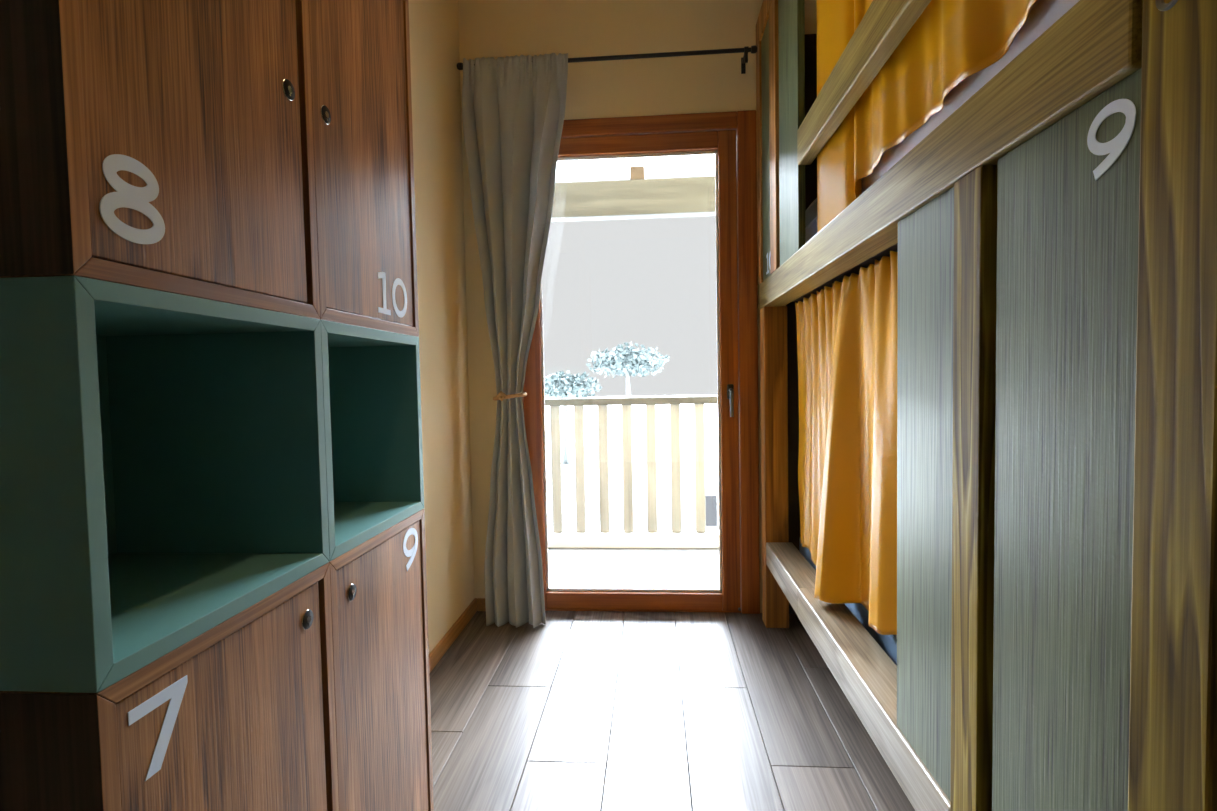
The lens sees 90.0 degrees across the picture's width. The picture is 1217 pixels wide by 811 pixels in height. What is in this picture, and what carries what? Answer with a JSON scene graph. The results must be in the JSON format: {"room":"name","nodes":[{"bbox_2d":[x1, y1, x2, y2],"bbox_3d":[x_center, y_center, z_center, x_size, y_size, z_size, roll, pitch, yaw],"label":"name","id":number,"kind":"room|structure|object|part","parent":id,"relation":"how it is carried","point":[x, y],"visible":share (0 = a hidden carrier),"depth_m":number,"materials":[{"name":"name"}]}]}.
{"room":"dormitory","nodes":[
{"label":"dormitory","id":0,"kind":"room"},
{"bbox_2d":[408,0,474,653],"bbox_3d":[-0.876,-0.375,0.364,0.120,2.950,5.269,-1,2,4],"label":"wall","id":1,"kind":"structure","parent":0,"point":[433,24],"depth_m":2.42,"materials":[{"name":"beige paint"}]},
{"bbox_2d":[429,598,476,673],"bbox_3d":[-0.661,0.945,2.090,0.014,0.058,1.433,-1,2,4],"label":"baseboard","id":2,"kind":"structure","parent":1,"relation":"attached to","point":[440,649],"depth_m":2.44,"materials":[{"name":"brown wood"}]},
{"bbox_2d":[551,166,715,221],"bbox_3d":[0.237,-1.391,4.162,4.500,0.314,0.550,-1,2,4],"label":"roof beam","id":3,"kind":"structure","parent":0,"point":[638,197],"depth_m":3.90,"materials":[{"name":"beige wood"}]},
{"bbox_2d":[548,548,719,588],"bbox_3d":[0.281,0.999,3.587,6.000,0.110,1.199,-1,2,4],"label":"floor","id":4,"kind":"structure","parent":0,"point":[662,568],"depth_m":3.56,"materials":[{"name":"tile"}]},
{"bbox_2d":[545,396,718,547],"bbox_3d":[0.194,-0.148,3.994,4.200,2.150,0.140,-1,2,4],"label":"balcony railing","id":5,"kind":"object","parent":4,"relation":"on","point":[676,537],"visible":0.3,"depth_m":4.00,"materials":[{"name":"beige wood"}]},
{"bbox_3d":[0.196,-0.030,3.999,4.200,0.047,0.100,-1,2,4],"label":"rail","id":6,"kind":"part","parent":5,"relation":"part of","materials":[{"name":"beige wood"}]},
{"bbox_2d":[458,0,816,612],"bbox_3d":[0.482,-0.502,2.782,2.235,2.950,0.240,-1,2,4],"label":"wall","id":7,"kind":"structure","parent":0,"point":[710,83],"depth_m":2.66,"materials":[{"name":"beige paint"}]},
{"bbox_2d":[477,598,485,610],"bbox_3d":[-0.526,0.913,2.791,0.153,0.058,0.014,-1,2,4],"label":"baseboard","id":8,"kind":"structure","parent":7,"relation":"attached to","point":[481,606],"depth_m":2.79,"materials":[{"name":"brown wood"}]},
{"bbox_2d":[457,45,756,73],"bbox_3d":[-0.014,-1.446,2.606,1.268,0.069,0.102,-1,2,4],"label":"curtain rod","id":9,"kind":"object","parent":7,"relation":"attached to","point":[753,49],"visible":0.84,"depth_m":2.55,"materials":[{"name":"black metal"}]},
{"bbox_2d":[462,53,567,627],"bbox_3d":[-0.376,-0.270,2.599,0.454,2.424,0.145,-1,2,4],"label":"door curtain","id":10,"kind":"object","parent":9,"relation":"hanging from","point":[513,107],"visible":0.98,"depth_m":2.59,"materials":[{"name":"grey fabric"}]},
{"bbox_2d":[493,391,526,400],"bbox_3d":[-0.426,-0.042,2.624,0.148,0.044,0.127,-1,2,4],"label":"tieback","id":11,"kind":"object","parent":10,"relation":"attached to","point":[501,396],"visible":0.98,"depth_m":2.58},
{"bbox_3d":[-0.017,-1.464,2.569,1.220,0.019,0.017,-1,2,4],"label":"rod","id":12,"kind":"part","parent":9,"relation":"part of","materials":[{"name":"black metal"}]},
{"bbox_2d":[522,110,759,614],"bbox_3d":[0.095,-0.155,2.734,1.125,2.210,0.183,-1,2,4],"label":"door","id":13,"kind":"structure","parent":7,"relation":"in","point":[731,136],"depth_m":2.67,"materials":[{"name":"brown wood"}]},
{"bbox_3d":[0.534,-0.061,2.667,0.028,0.066,0.013,-1,2,4],"label":"handle plate","id":14,"kind":"part","parent":13,"relation":"part of","materials":[{"name":"black"}]},
{"bbox_3d":[0.532,-0.013,2.639,0.019,0.123,0.047,-1,2,4],"label":"lever","id":15,"kind":"part","parent":13,"relation":"part of","materials":[{"name":"silver metal"}]},
{"bbox_2d":[430,611,914,810],"bbox_3d":[0.434,1.063,0.230,3.400,0.060,5.029,-1,2,4],"label":"floor","id":16,"kind":"structure","parent":0,"point":[578,710],"depth_m":1.88,"materials":[{"name":"grey wood"}]},
{"bbox_2d":[0,562,338,810],"bbox_3d":[-0.601,0.640,0.766,0.335,0.778,0.392,-1,2,4],"label":"locker","id":17,"kind":"object","parent":16,"relation":"on","point":[240,715],"visible":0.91,"depth_m":0.68,"materials":[{"name":"brown wood"}]},
{"bbox_2d":[0,276,329,692],"bbox_3d":[-0.611,0.066,0.742,0.335,0.369,0.392,-1,2,4],"label":"cube shelf","id":18,"kind":"object","parent":17,"relation":"on","point":[163,455],"visible":1,"depth_m":0.78,"materials":[{"name":"green paint"}]},
{"bbox_3d":[-0.775,0.068,0.754,0.006,0.332,0.355,-1,2,4],"label":"panel","id":19,"kind":"part","parent":18,"relation":"part of","materials":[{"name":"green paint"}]},
{"bbox_2d":[0,0,319,318],"bbox_3d":[-0.622,-0.509,0.717,0.335,0.781,0.392,-1,2,4],"label":"locker","id":20,"kind":"object","parent":18,"relation":"on","point":[160,145],"visible":0.94,"depth_m":0.63,"materials":[{"name":"brown wood"}]},
{"bbox_3d":[-0.468,-0.511,0.702,0.019,0.740,0.343,-1,2,4],"label":"door","id":21,"kind":"part","parent":20,"relation":"part of","materials":[{"name":"brown wood"}]},
{"bbox_3d":[-0.447,0.638,0.751,0.019,0.737,0.343,-1,2,4],"label":"door","id":22,"kind":"part","parent":17,"relation":"part of","materials":[{"name":"brown wood"}]},
{"bbox_2d":[329,509,433,810],"bbox_3d":[-0.572,0.623,1.154,0.335,0.778,0.387,-1,2,4],"label":"locker","id":23,"kind":"object","parent":16,"relation":"on","point":[379,610],"visible":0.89,"depth_m":1.12,"materials":[{"name":"brown wood"}]},
{"bbox_2d":[320,320,423,561],"bbox_3d":[-0.583,0.049,1.130,0.335,0.369,0.387,-1,2,4],"label":"cube shelf","id":24,"kind":"object","parent":23,"relation":"on","point":[372,388],"visible":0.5,"depth_m":1.30,"materials":[{"name":"green paint"}]},
{"bbox_2d":[308,0,418,336],"bbox_3d":[-0.593,-0.526,1.105,0.335,0.781,0.387,-1,2,4],"label":"locker","id":25,"kind":"object","parent":24,"relation":"on","point":[360,49],"visible":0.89,"depth_m":1.07,"materials":[{"name":"brown wood"}]},
{"bbox_2d":[756,0,1216,810],"bbox_3d":[1.035,-0.304,1.525,0.943,2.540,2.163,-1,2,4],"label":"bunk bed","id":26,"kind":"object","parent":16,"relation":"on","point":[1054,236],"visible":0.95,"depth_m":0.74,"materials":[{"name":"brown wood"}]},
{"bbox_3d":[0.679,-1.009,2.563,0.095,0.986,0.085,-1,2,4],"label":"post","id":27,"kind":"part","parent":26,"relation":"part of","materials":[{"name":"brown wood"}]},
{"bbox_3d":[0.591,-1.514,1.549,0.085,0.109,2.075,-1,2,4],"label":"rail","id":28,"kind":"part","parent":26,"relation":"part of","materials":[{"name":"brown wood"}]},
{"bbox_3d":[0.639,-1.002,2.422,0.020,0.986,0.201,-1,2,4],"label":"panel","id":29,"kind":"part","parent":26,"relation":"part of","materials":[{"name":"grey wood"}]},
{"bbox_3d":[0.698,0.261,2.558,0.095,1.336,0.087,-1,2,4],"label":"post","id":30,"kind":"part","parent":26,"relation":"part of","materials":[{"name":"brown wood"}]},
{"bbox_3d":[0.687,0.627,2.250,0.106,0.096,0.558,-1,2,4],"label":"rail","id":31,"kind":"part","parent":26,"relation":"part of","materials":[{"name":"brown wood"}]},
{"bbox_3d":[0.607,-0.985,2.024,0.022,0.986,0.284,-1,2,4],"label":"panel","id":32,"kind":"part","parent":26,"relation":"part of","materials":[{"name":"grey wood"}]},
{"bbox_3d":[1.111,-0.317,2.502,0.745,2.380,0.025,-1,2,4],"label":"head panel","id":33,"kind":"part","parent":26,"relation":"part of","materials":[{"name":"wood"}]},
{"bbox_2d":[795,251,897,634],"bbox_3d":[0.658,0.106,1.750,0.111,0.959,1.335,-1,2,4],"label":"curtain","id":34,"kind":"object","parent":26,"relation":"hanging from","point":[847,331],"visible":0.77,"depth_m":1.71,"materials":[{"name":"fabric"}]},
{"bbox_2d":[799,538,896,664],"bbox_3d":[1.066,0.579,1.558,0.691,0.144,1.910,-1,2,4],"label":"mattress","id":35,"kind":"object","parent":26,"relation":"on","point":[888,643],"visible":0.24,"depth_m":1.72,"materials":[{"name":"fabric"}]},
{"bbox_3d":[0.556,-0.768,1.216,0.042,0.108,1.342,-1,2,4],"label":"guard rail","id":36,"kind":"part","parent":26,"relation":"part of","materials":[{"name":"brown wood"}]},
{"bbox_3d":[0.629,0.660,1.464,0.108,0.098,1.018,-1,2,4],"label":"rail","id":37,"kind":"part","parent":26,"relation":"part of","materials":[{"name":"brown wood"}]},
{"bbox_3d":[0.554,0.144,1.052,0.020,0.970,0.230,-1,2,4],"label":"panel","id":38,"kind":"part","parent":26,"relation":"part of","materials":[{"name":"grey wood"}]},
{"bbox_2d":[817,0,1037,232],"bbox_3d":[0.602,-0.950,1.184,0.054,0.965,1.270,-1,2,4],"label":"curtain","id":39,"kind":"object","parent":26,"relation":"hanging from","point":[951,41],"visible":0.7,"depth_m":1.29,"materials":[{"name":"fabric"}]},
{"bbox_2d":[806,0,1079,242],"bbox_3d":[1.024,-0.524,1.488,0.722,0.217,1.840,-1,2,4],"label":"mattress","id":40,"kind":"object","parent":26,"relation":"on","point":[1043,14],"visible":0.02,"depth_m":1.06,"materials":[{"name":"grey fabric"}]},
{"bbox_2d":[805,198,816,226],"bbox_3d":[0.997,-0.722,2.234,0.540,0.110,0.340,-1,2,4],"label":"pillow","id":41,"kind":"object","parent":40,"relation":"on","point":[811,212],"visible":0.08,"depth_m":2.22,"materials":[{"name":"grey fabric"}]},
{"bbox_3d":[0.610,-0.419,1.585,0.085,0.106,2.036,-1,2,4],"label":"rail","id":42,"kind":"part","parent":26,"relation":"part of","materials":[{"name":"brown wood"}]},
{"bbox_3d":[0.533,0.332,0.718,0.020,1.316,0.252,-1,2,4],"label":"panel","id":43,"kind":"part","parent":26,"relation":"part of","materials":[{"name":"grey wood"}]},
{"bbox_3d":[0.539,-0.252,0.522,0.095,2.540,0.086,-1,2,4],"label":"post","id":44,"kind":"part","parent":26,"relation":"part of","materials":[{"name":"brown wood"}]},
{"label":"outside","id":45,"kind":"structure","parent":0,"visible":0},
{"bbox_2d":[545,395,717,529],"bbox_3d":[2.292,3.934,30.114,320.000,0.001,320.000,-1,2,4],"label":"ground","id":46,"kind":"structure","parent":45,"point":[662,410],"depth_m":52.54,"materials":[{"name":"white"}]},
{"bbox_2d":[544,370,601,463],"bbox_3d":[-2.449,0.721,38.371,4.275,5.912,3.058,-1,2,4],"label":"tree","id":47,"kind":"object","parent":46,"relation":"on","point":[575,387],"visible":0.92,"depth_m":37.93,"materials":[{"name":"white plant"}]},
{"bbox_2d":[587,342,669,396],"bbox_3d":[1.328,-0.340,40.264,5.498,7.729,3.416,-1,2,4],"label":"tree","id":48,"kind":"object","parent":46,"relation":"on","point":[619,362],"visible":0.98,"depth_m":39.30,"materials":[{"name":"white plant"}]},
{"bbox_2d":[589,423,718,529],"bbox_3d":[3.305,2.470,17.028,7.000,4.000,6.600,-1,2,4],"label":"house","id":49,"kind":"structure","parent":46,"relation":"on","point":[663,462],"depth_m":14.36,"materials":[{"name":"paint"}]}
]}

